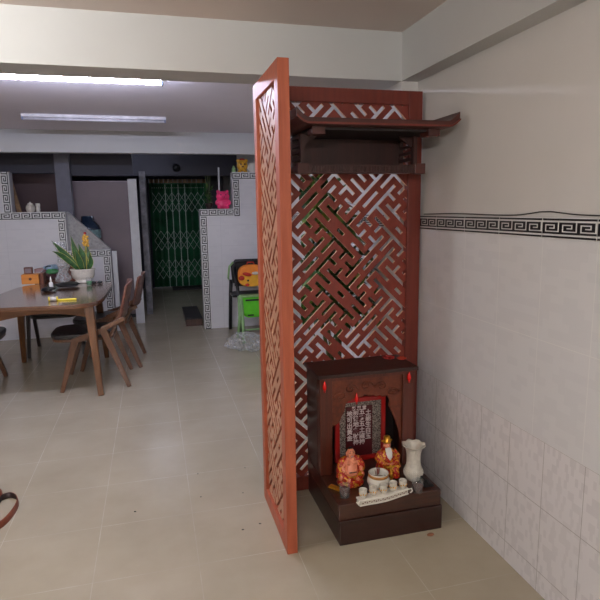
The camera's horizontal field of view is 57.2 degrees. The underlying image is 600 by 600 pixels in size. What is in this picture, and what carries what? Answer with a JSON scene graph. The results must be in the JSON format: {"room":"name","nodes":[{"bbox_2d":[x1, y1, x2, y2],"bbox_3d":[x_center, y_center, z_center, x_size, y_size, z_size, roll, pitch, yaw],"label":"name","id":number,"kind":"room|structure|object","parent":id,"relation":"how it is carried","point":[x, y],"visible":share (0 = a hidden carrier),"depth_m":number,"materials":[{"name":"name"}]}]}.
{"room":"dining room","nodes":[
{"label":"dining room","id":0,"kind":"room"},
{"bbox_2d":[12,174,57,212],"bbox_3d":[-4.345,-0.885,7.543,2.300,2.319,0.100,-3,10,-15],"label":"wall","id":1,"kind":"structure","parent":0,"point":[33,188],"depth_m":7.58,"materials":[{"name":"paint"}]},
{"bbox_2d":[0,153,70,173],"bbox_3d":[-4.041,-1.699,6.528,2.470,0.389,0.140,-3,10,-15],"label":"trim","id":2,"kind":"structure","parent":0,"point":[14,163],"depth_m":6.66,"materials":[{"name":"paint"}]},
{"bbox_2d":[0,172,116,340],"bbox_3d":[-3.673,-0.471,6.250,2.900,1.908,0.160,-3,10,-15],"label":"wall","id":3,"kind":"structure","parent":0,"point":[23,243],"depth_m":6.32,"materials":[{"name":"white tile"}]},
{"bbox_2d":[26,202,34,211],"bbox_3d":[-3.083,-1.063,6.292,0.104,0.118,0.102,-3,10,-15],"label":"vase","id":4,"kind":"object","parent":3,"relation":"on","point":[30,207],"visible":0.97,"depth_m":6.26,"materials":[{"name":"beige ceramic"}]},
{"bbox_2d":[35,203,40,211],"bbox_3d":[-3.006,-1.058,6.314,0.052,0.100,0.051,-3,10,-15],"label":"cup","id":5,"kind":"object","parent":3,"relation":"on","point":[37,205],"visible":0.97,"depth_m":6.29,"materials":[{"name":"ceramic"}]},
{"bbox_2d":[0,172,113,309],"bbox_3d":[-3.104,-0.540,6.305,1.765,1.808,0.007,-3,10,-15],"label":"trim","id":6,"kind":"structure","parent":3,"relation":"attached to","point":[7,215],"depth_m":6.31,"materials":[{"name":"grey tile"}]},
{"bbox_2d":[67,212,110,249],"bbox_3d":[-2.536,-0.344,6.730,0.455,1.462,0.120,-3,10,-15],"label":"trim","id":7,"kind":"structure","parent":3,"relation":"attached to","point":[76,229],"depth_m":6.58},
{"bbox_2d":[81,216,100,238],"bbox_3d":[-2.723,-0.389,7.191,0.317,1.405,0.276,-3,10,-15],"label":"water jug","id":8,"kind":"object","parent":7,"relation":"on","point":[89,222],"visible":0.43,"depth_m":7.03,"materials":[{"name":"blue plastic"}]},
{"bbox_2d":[53,153,74,231],"bbox_3d":[-2.873,-0.789,6.829,0.165,2.319,0.150,-3,10,-15],"label":"pillar","id":9,"kind":"structure","parent":0,"point":[62,166],"depth_m":6.66,"materials":[{"name":"grey paint"}]},
{"bbox_2d":[70,154,132,175],"bbox_3d":[-2.495,-1.776,6.932,0.730,0.419,0.140,-3,10,-15],"label":"trim","id":10,"kind":"structure","parent":0,"point":[81,164],"depth_m":6.88,"materials":[{"name":"paint"}]},
{"bbox_2d":[138,171,152,314],"bbox_3d":[-2.503,-0.991,8.993,0.080,1.990,2.750,-3,10,-15],"label":"wall","id":11,"kind":"structure","parent":0,"point":[142,179],"depth_m":7.70,"materials":[{"name":"grey paint"}]},
{"bbox_2d":[72,176,222,288],"bbox_3d":[-3.773,-1.325,10.116,4.750,2.319,0.150,-3,10,-15],"label":"wall","id":12,"kind":"structure","parent":0,"point":[212,180],"depth_m":10.27,"materials":[{"name":"paint"}]},
{"bbox_2d":[149,179,206,286],"bbox_3d":[-2.265,-1.258,10.400,1.040,2.005,0.085,-3,10,-15],"label":"gate","id":13,"kind":"object","parent":12,"relation":"attached to","point":[174,206],"visible":0.89,"depth_m":10.39,"materials":[{"name":"green metal"}]},
{"bbox_2d":[0,0,446,133],"bbox_3d":[-2.063,-1.480,3.553,4.970,0.100,13.700,-3,10,-15],"label":"ceiling","id":14,"kind":"structure","parent":0,"point":[202,107],"depth_m":3.93,"materials":[{"name":"paint"}]},
{"bbox_2d":[0,74,162,85],"bbox_3d":[-1.427,-1.356,3.305,1.180,0.084,0.037,-3,10,-15],"label":"fluorescent light","id":15,"kind":"object","parent":14,"relation":"attached to","point":[2,76],"visible":0.43,"depth_m":3.33,"materials":[{"name":"white plastic"}]},
{"bbox_2d":[20,113,165,122],"bbox_3d":[-1.854,-1.648,4.998,1.240,0.054,0.037,-3,10,-15],"label":"fluorescent light","id":16,"kind":"object","parent":14,"relation":"attached to","point":[24,116],"visible":1,"depth_m":4.98,"materials":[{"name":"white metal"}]},
{"bbox_2d":[199,172,259,327],"bbox_3d":[-0.835,-0.612,6.847,0.784,1.900,0.160,-3,10,-15],"label":"wall","id":17,"kind":"structure","parent":0,"point":[230,238],"depth_m":6.76,"materials":[{"name":"white tile"}]},
{"bbox_2d":[204,176,213,208],"bbox_3d":[-1.105,-1.300,6.663,0.133,0.394,0.096,-9,12,-38],"label":"plant","id":18,"kind":"object","parent":17,"relation":"on","point":[207,194],"visible":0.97,"depth_m":6.65,"materials":[{"name":"green plant"}]},
{"bbox_2d":[218,167,219,190],"bbox_3d":[-0.992,-1.370,6.749,0.025,0.499,0.020,-3,10,-15],"label":"stick","id":19,"kind":"object","parent":17,"relation":"on","point":[218,167],"visible":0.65,"depth_m":6.73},
{"bbox_2d":[215,190,230,208],"bbox_3d":[-0.937,-1.223,6.693,0.156,0.229,0.157,5,11,31],"label":"piggy bank","id":20,"kind":"object","parent":17,"relation":"on","point":[222,202],"visible":1,"depth_m":6.66,"materials":[{"name":"plastic"}]},
{"bbox_2d":[200,172,254,328],"bbox_3d":[-0.814,-0.599,6.767,0.784,1.900,0.007,-3,10,-15],"label":"trim","id":21,"kind":"structure","parent":17,"relation":"attached to","point":[236,176],"depth_m":6.67,"materials":[{"name":"grey tile"}]},
{"bbox_2d":[236,158,247,171],"bbox_3d":[-0.703,-1.639,6.700,0.140,0.171,0.114,-3,10,-15],"label":"toy","id":22,"kind":"object","parent":17,"relation":"on","point":[242,165],"visible":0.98,"depth_m":6.67,"materials":[{"name":"yellow plastic"}]},
{"bbox_2d":[248,163,254,171],"bbox_3d":[-0.583,-1.619,6.740,0.091,0.112,0.091,5,11,30],"label":"mug","id":23,"kind":"object","parent":17,"relation":"on","point":[251,167],"visible":0.74,"depth_m":6.70,"materials":[{"name":"ceramic"}]},
{"bbox_2d":[0,285,544,599],"bbox_3d":[-2.026,0.905,3.952,4.970,0.100,13.700,-3,10,-15],"label":"floor","id":24,"kind":"structure","parent":0,"point":[79,463],"depth_m":2.83,"materials":[{"name":"beige tile"}]},
{"bbox_2d":[0,326,7,376],"bbox_3d":[-2.856,0.316,4.607,0.677,0.879,0.558,-3,10,-15],"label":"dining chair","id":25,"kind":"object","parent":24,"relation":"on","point":[2,329],"visible":1,"depth_m":4.95,"materials":[{"name":"brown wood"}]},
{"bbox_2d":[0,489,18,528],"bbox_3d":[-1.565,1.041,2.685,0.328,0.035,0.488,-3,10,-15],"label":"belt","id":26,"kind":"object","parent":24,"relation":"on","point":[8,517],"visible":1,"depth_m":2.73,"materials":[{"name":"brown leather"}]},
{"bbox_2d":[13,184,21,211],"bbox_3d":[-3.192,-0.554,6.571,0.478,1.922,0.044,0,10,6],"label":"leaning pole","id":27,"kind":"object","parent":24,"relation":"on","point":[17,204],"visible":0.14,"depth_m":6.47,"materials":[{"name":"brown wood"}]},
{"bbox_2d":[0,282,111,395],"bbox_3d":[-2.160,0.321,4.847,0.968,0.768,1.403,-3,10,-15],"label":"dining table","id":28,"kind":"object","parent":24,"relation":"on","point":[20,302],"visible":0.93,"depth_m":4.40,"materials":[{"name":"brown wood"}]},
{"bbox_2d":[21,272,46,283],"bbox_3d":[-2.651,-0.218,5.482,0.200,0.100,0.151,-3,10,-15],"label":"tissue box","id":29,"kind":"object","parent":28,"relation":"on","point":[35,278],"visible":0.95,"depth_m":5.42,"materials":[{"name":"orange wood"}]},
{"bbox_2d":[24,267,32,273],"bbox_3d":[-2.693,-0.292,5.457,0.075,0.065,0.053,-3,10,-15],"label":"box","id":30,"kind":"object","parent":29,"relation":"on","point":[27,270],"visible":1,"depth_m":5.43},
{"bbox_2d":[41,281,79,291],"bbox_3d":[-2.187,-0.126,5.034,0.222,0.045,0.475,0,10,5],"label":"pouch","id":31,"kind":"object","parent":28,"relation":"on","point":[70,283],"visible":1,"depth_m":5.07,"materials":[{"name":"plastic"}]},
{"bbox_2d":[53,241,71,281],"bbox_3d":[-2.383,-0.383,5.508,0.160,0.401,0.149,-3,10,-15],"label":"wrap","id":32,"kind":"object","parent":28,"relation":"on","point":[62,261],"visible":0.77,"depth_m":5.50,"materials":[{"name":"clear plastic"}]},
{"bbox_2d":[48,296,76,300],"bbox_3d":[-1.888,-0.013,4.375,0.206,0.037,0.036,-3,10,-15],"label":"cutter","id":33,"kind":"object","parent":28,"relation":"on","point":[56,297],"visible":1,"depth_m":4.36,"materials":[{"name":"yellow plastic"}]},
{"bbox_2d":[52,237,95,282],"bbox_3d":[-2.215,-0.400,5.406,0.377,0.470,0.178,-3,10,-15],"label":"snake plant","id":34,"kind":"object","parent":28,"relation":"on","point":[79,273],"visible":0.91,"depth_m":5.40,"materials":[{"name":"green plant"}]},
{"bbox_2d":[82,232,88,268],"bbox_3d":[-2.095,-0.481,5.395,0.066,0.370,0.050,-3,10,-15],"label":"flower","id":35,"kind":"object","parent":34,"relation":"on","point":[85,242],"visible":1,"depth_m":5.37,"materials":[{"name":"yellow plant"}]},
{"bbox_2d":[26,266,85,358],"bbox_3d":[-2.566,0.108,5.824,0.558,0.879,0.677,-3,10,-15],"label":"dining chair","id":36,"kind":"object","parent":24,"relation":"on","point":[34,318],"visible":0.2,"depth_m":5.70,"materials":[{"name":"brown wood"}]},
{"bbox_2d":[41,264,59,279],"bbox_3d":[-2.630,-0.293,5.785,0.207,0.161,0.190,-3,10,-15],"label":"bag","id":37,"kind":"object","parent":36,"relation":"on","point":[52,270],"visible":0.91,"depth_m":5.74,"materials":[{"name":"plastic"}]},
{"bbox_2d":[51,278,132,392],"bbox_3d":[-1.772,0.274,4.757,0.677,0.879,0.558,-3,10,-15],"label":"dining chair","id":38,"kind":"object","parent":24,"relation":"on","point":[75,334],"visible":0.97,"depth_m":4.57,"materials":[{"name":"brown wood"}]},
{"bbox_2d":[72,181,135,316],"bbox_3d":[-2.691,-0.693,7.643,0.705,1.855,0.520,-3,10,-15],"label":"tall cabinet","id":39,"kind":"object","parent":24,"relation":"on","point":[107,201],"visible":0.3,"depth_m":7.35,"materials":[{"name":"wood"}]},
{"bbox_2d":[73,271,146,371],"bbox_3d":[-1.825,0.178,5.335,0.677,0.879,0.558,-3,10,-11],"label":"dining chair","id":40,"kind":"object","parent":24,"relation":"on","point":[137,298],"visible":0.72,"depth_m":5.15,"materials":[{"name":"brown wood"}]},
{"bbox_2d":[112,251,120,330],"bbox_3d":[-2.237,-0.106,6.729,0.055,0.985,0.040,-3,10,-15],"label":"plank","id":41,"kind":"object","parent":24,"relation":"on","point":[114,253],"visible":0.76,"depth_m":6.69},
{"bbox_2d":[127,179,144,322],"bbox_3d":[-2.115,-0.614,7.114,0.107,1.855,0.050,-3,10,-15],"label":"board","id":42,"kind":"object","parent":24,"relation":"on","point":[132,187],"visible":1,"depth_m":7.06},
{"bbox_2d":[172,285,201,289],"bbox_3d":[-2.071,-0.237,10.386,0.650,0.030,0.350,-3,10,-15],"label":"door mat","id":43,"kind":"object","parent":24,"relation":"on","point":[189,287],"visible":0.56,"depth_m":10.28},
{"bbox_2d":[182,306,202,325],"bbox_3d":[-1.463,0.211,7.441,0.212,0.100,0.920,-3,10,-15],"label":"doormat","id":44,"kind":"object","parent":24,"relation":"on","point":[192,316],"depth_m":7.17,"materials":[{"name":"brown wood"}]},
{"bbox_2d":[224,332,259,351],"bbox_3d":[-0.572,0.429,5.810,0.406,0.177,0.454,-7,11,-33],"label":"crumpled plastic bag","id":45,"kind":"object","parent":24,"relation":"on","point":[235,335],"visible":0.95,"depth_m":5.79,"materials":[{"name":"white"}]},
{"bbox_2d":[227,258,258,335],"bbox_3d":[-0.608,-0.055,6.596,0.514,0.882,0.452,-3,10,-15],"label":"chair","id":46,"kind":"object","parent":24,"relation":"on","point":[236,264],"visible":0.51,"depth_m":6.49,"materials":[{"name":"plastic"}]},
{"bbox_2d":[238,262,257,286],"bbox_3d":[-0.574,-0.302,6.448,0.310,0.291,0.122,-3,10,-15],"label":"backpack","id":47,"kind":"object","parent":46,"relation":"hanging from","point":[248,273],"visible":0.89,"depth_m":6.41,"materials":[{"name":"orange fabric"}]},
{"bbox_2d":[237,293,259,343],"bbox_3d":[-0.499,0.201,6.216,0.412,0.514,0.354,-3,10,-15],"label":"seat","id":48,"kind":"object","parent":24,"relation":"on","point":[248,304],"visible":0.62,"depth_m":6.25,"materials":[{"name":"plastic"}]},
{"bbox_2d":[243,297,258,317],"bbox_3d":[-0.532,0.075,6.317,0.290,0.240,0.100,-3,10,-15],"label":"tub","id":49,"kind":"object","parent":48,"relation":"in","point":[250,304],"depth_m":6.26,"materials":[{"name":"green plastic"}]},
{"bbox_2d":[253,57,297,553],"bbox_3d":[-0.113,0.058,2.436,0.046,2.012,0.507,-3,10,-15],"label":"panel","id":50,"kind":"object","parent":24,"relation":"on","point":[271,100],"visible":1,"depth_m":2.33,"materials":[{"name":"red wood"}]},
{"bbox_2d":[299,174,380,359],"bbox_3d":[0.202,0.033,3.416,0.539,1.727,0.560,-3,10,-15],"label":"bush","id":51,"kind":"object","parent":24,"relation":"on","point":[316,179],"visible":0.26,"depth_m":3.21,"materials":[{"name":"green plant"}]},
{"bbox_2d":[289,86,422,490],"bbox_3d":[0.229,-0.015,2.807,0.806,2.022,0.045,-3,10,-15],"label":"screen","id":52,"kind":"object","parent":24,"relation":"on","point":[409,104],"visible":0.45,"depth_m":2.78,"materials":[{"name":"brown wood"}]},
{"bbox_2d":[290,106,460,173],"bbox_3d":[0.287,-0.693,2.470,0.724,0.248,0.414,-3,10,-15],"label":"shelf","id":53,"kind":"object","parent":52,"relation":"attached to","point":[319,145],"visible":0.94,"depth_m":2.49,"materials":[{"name":"red wood"}]},
{"bbox_2d":[304,354,441,545],"bbox_3d":[0.339,0.682,2.656,0.512,0.693,0.514,-3,10,-15],"label":"altar","id":54,"kind":"object","parent":24,"relation":"on","point":[350,523],"visible":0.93,"depth_m":2.62,"materials":[{"name":"brown wood"}]},
{"bbox_2d":[329,484,339,490],"bbox_3d":[0.162,0.861,2.525,0.060,0.010,0.024,6,12,37],"label":"matchbox","id":55,"kind":"object","parent":54,"relation":"on","point":[334,487],"visible":0.76,"depth_m":2.52,"materials":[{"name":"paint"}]},
{"bbox_2d":[340,486,349,497],"bbox_3d":[0.198,0.849,2.446,0.051,0.058,0.051,-3,10,-15],"label":"glass tumbler","id":56,"kind":"object","parent":54,"relation":"on","point":[344,490],"visible":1,"depth_m":2.43,"materials":[{"name":"clear glass"}]},
{"bbox_2d":[336,447,364,487],"bbox_3d":[0.234,0.768,2.560,0.141,0.179,0.112,-3,10,-15],"label":"statuette","id":57,"kind":"object","parent":54,"relation":"on","point":[350,467],"visible":1,"depth_m":2.53,"materials":[{"name":"red ceramic"}]},
{"bbox_2d":[355,393,358,404],"bbox_3d":[0.271,0.471,2.633,0.019,0.057,0.019,-3,10,-15],"label":"bulb","id":58,"kind":"object","parent":54,"relation":"attached to","point":[356,395],"visible":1,"depth_m":2.63,"materials":[{"name":"red paint"}]},
{"bbox_2d":[334,395,385,462],"bbox_3d":[0.304,0.650,2.787,0.270,0.336,0.020,-3,10,-15],"label":"plaque","id":59,"kind":"object","parent":54,"relation":"on","point":[361,426],"visible":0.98,"depth_m":2.78,"materials":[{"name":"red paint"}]},
{"bbox_2d":[367,467,389,489],"bbox_3d":[0.357,0.808,2.509,0.104,0.113,0.104,-3,10,-15],"label":"bowl","id":60,"kind":"object","parent":54,"relation":"on","point":[377,475],"visible":0.84,"depth_m":2.49,"materials":[{"name":"white ceramic"}]},
{"bbox_2d":[356,486,412,506],"bbox_3d":[0.365,0.860,2.421,0.279,0.034,0.058,-5,10,-23],"label":"tray","id":61,"kind":"object","parent":54,"relation":"on","point":[390,495],"visible":0.94,"depth_m":2.40,"materials":[{"name":"white ceramic"}]},
{"bbox_2d":[359,487,367,497],"bbox_3d":[0.273,0.836,2.383,0.040,0.037,0.038,-3,10,-15],"label":"tea cup","id":62,"kind":"object","parent":61,"relation":"on","point":[363,493],"visible":1,"depth_m":2.37,"materials":[{"name":"beige ceramic"}]},
{"bbox_2d":[369,484,376,495],"bbox_3d":[0.319,0.831,2.403,0.040,0.037,0.038,-3,10,-15],"label":"tea cup","id":63,"kind":"object","parent":61,"relation":"on","point":[372,488],"visible":1,"depth_m":2.39,"materials":[{"name":"beige ceramic"}]},
{"bbox_2d":[379,482,387,493],"bbox_3d":[0.366,0.828,2.420,0.040,0.037,0.038,-3,10,-15],"label":"tea cup","id":64,"kind":"object","parent":61,"relation":"on","point":[383,488],"visible":1,"depth_m":2.41,"materials":[{"name":"beige ceramic"}]},
{"bbox_2d":[389,480,396,490],"bbox_3d":[0.412,0.824,2.441,0.040,0.037,0.038,-3,10,-15],"label":"tea cup","id":65,"kind":"object","parent":61,"relation":"on","point":[392,483],"visible":1,"depth_m":2.43,"materials":[{"name":"beige ceramic"}]},
{"bbox_2d":[399,478,406,488],"bbox_3d":[0.460,0.820,2.458,0.040,0.037,0.038,-3,10,-15],"label":"tea cup","id":66,"kind":"object","parent":61,"relation":"on","point":[402,481],"visible":1,"depth_m":2.45,"materials":[{"name":"beige ceramic"}]},
{"bbox_2d":[374,435,400,479],"bbox_3d":[0.416,0.744,2.619,0.132,0.201,0.105,-4,10,-18],"label":"statuette","id":67,"kind":"object","parent":54,"relation":"on","point":[387,458],"visible":0.89,"depth_m":2.60,"materials":[{"name":"red ceramic"}]},
{"bbox_2d":[382,354,394,358],"bbox_3d":[0.447,0.287,2.768,0.064,0.018,0.065,-3,10,-15],"label":"flower","id":68,"kind":"object","parent":54,"relation":"on","point":[387,356],"visible":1,"depth_m":2.76,"materials":[{"name":"red plant"}]},
{"bbox_2d":[396,356,406,359],"bbox_3d":[0.512,0.291,2.765,0.051,0.015,0.052,-3,10,-15],"label":"flower","id":69,"kind":"object","parent":54,"relation":"on","point":[398,357],"visible":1,"depth_m":2.75,"materials":[{"name":"plant"}]},
{"bbox_2d":[402,439,425,481],"bbox_3d":[0.534,0.759,2.591,0.109,0.177,0.109,0,10,6],"label":"flower vase","id":70,"kind":"object","parent":54,"relation":"on","point":[412,470],"visible":1,"depth_m":2.56,"materials":[{"name":"beige ceramic"}]},
{"bbox_2d":[413,481,422,492],"bbox_3d":[0.530,0.838,2.480,0.051,0.058,0.051,-3,10,-15],"label":"glass tumbler","id":71,"kind":"object","parent":54,"relation":"on","point":[417,486],"visible":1,"depth_m":2.47,"materials":[{"name":"clear glass"}]},
{"bbox_2d":[420,476,433,487],"bbox_3d":[0.588,0.837,2.544,0.049,0.037,0.050,-3,10,-15],"label":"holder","id":72,"kind":"object","parent":54,"relation":"on","point":[426,483],"visible":0.92,"depth_m":2.53,"materials":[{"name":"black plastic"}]},
{"bbox_2d":[223,0,599,218],"bbox_3d":[0.298,-0.427,4.362,0.120,2.319,13.500,-3,10,-15],"label":"wall","id":73,"kind":"structure","parent":0,"point":[526,138],"depth_m":2.06,"materials":[{"name":"white paint"}]},
{"bbox_2d":[0,129,254,154],"bbox_3d":[-2.691,-1.691,5.876,4.750,0.232,0.120,-3,10,-15],"label":"beam","id":74,"kind":"structure","parent":73,"relation":"attached to","point":[11,140],"depth_m":6.02,"materials":[{"name":"white paint"}]},
{"bbox_2d":[71,154,236,175],"bbox_3d":[-3.319,-2.020,8.212,4.750,0.334,0.200,-3,10,-15],"label":"trim","id":75,"kind":"structure","parent":73,"relation":"attached to","point":[152,164],"depth_m":8.51,"materials":[{"name":"paint"}]},
{"bbox_2d":[172,164,179,171],"bbox_3d":[-1.899,-2.030,8.452,0.120,0.118,0.070,-3,10,-15],"label":"round fixture","id":76,"kind":"object","parent":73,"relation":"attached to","point":[176,167],"visible":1,"depth_m":8.44,"materials":[{"name":"black plastic"}]},
{"bbox_2d":[0,4,401,89],"bbox_3d":[-1.722,-1.106,2.287,4.750,0.232,0.208,-3,10,-15],"label":"beam","id":77,"kind":"structure","parent":73,"relation":"attached to","point":[34,40],"depth_m":2.51,"materials":[{"name":"white paint"}]},
{"bbox_2d":[383,81,417,354],"bbox_3d":[0.547,-0.096,3.064,0.090,2.087,0.208,-3,10,-15],"label":"pillar","id":78,"kind":"structure","parent":73,"relation":"attached to","point":[403,85],"depth_m":2.98,"materials":[{"name":"white paint"}]},
{"bbox_2d":[292,220,599,474],"bbox_3d":[0.259,-0.228,4.306,0.008,0.743,13.350,-3,10,-15],"label":"wall tile","id":79,"kind":"object","parent":73,"relation":"attached to","point":[511,324],"depth_m":2.12,"materials":[{"name":"white tile"}]},
{"bbox_2d":[292,213,599,241],"bbox_3d":[0.634,-0.395,2.802,0.007,0.071,8.367,-3,10,-15],"label":"trim","id":80,"kind":"structure","parent":73,"relation":"attached to","point":[584,229],"depth_m":2.08,"materials":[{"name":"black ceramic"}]},
{"bbox_2d":[424,211,599,215],"bbox_3d":[1.052,-0.195,1.267,0.004,0.019,3.245,-3,10,-15],"label":"cable","id":81,"kind":"object","parent":80,"relation":"on","point":[538,211],"visible":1,"depth_m":2.06,"materials":[{"name":"white plastic"}]},
{"bbox_2d":[293,296,599,599],"bbox_3d":[0.269,0.435,4.417,0.008,0.602,13.350,-3,10,-15],"label":"wall tile","id":82,"kind":"object","parent":73,"relation":"attached to","point":[535,505],"depth_m":2.21,"materials":[{"name":"tile"}]},
{"bbox_2d":[402,0,586,81],"bbox_3d":[1.237,-0.812,0.250,0.090,0.232,5.292,-3,10,-15],"label":"beam","id":83,"kind":"structure","parent":73,"relation":"attached to","point":[455,31],"depth_m":2.24,"materials":[{"name":"white paint"}]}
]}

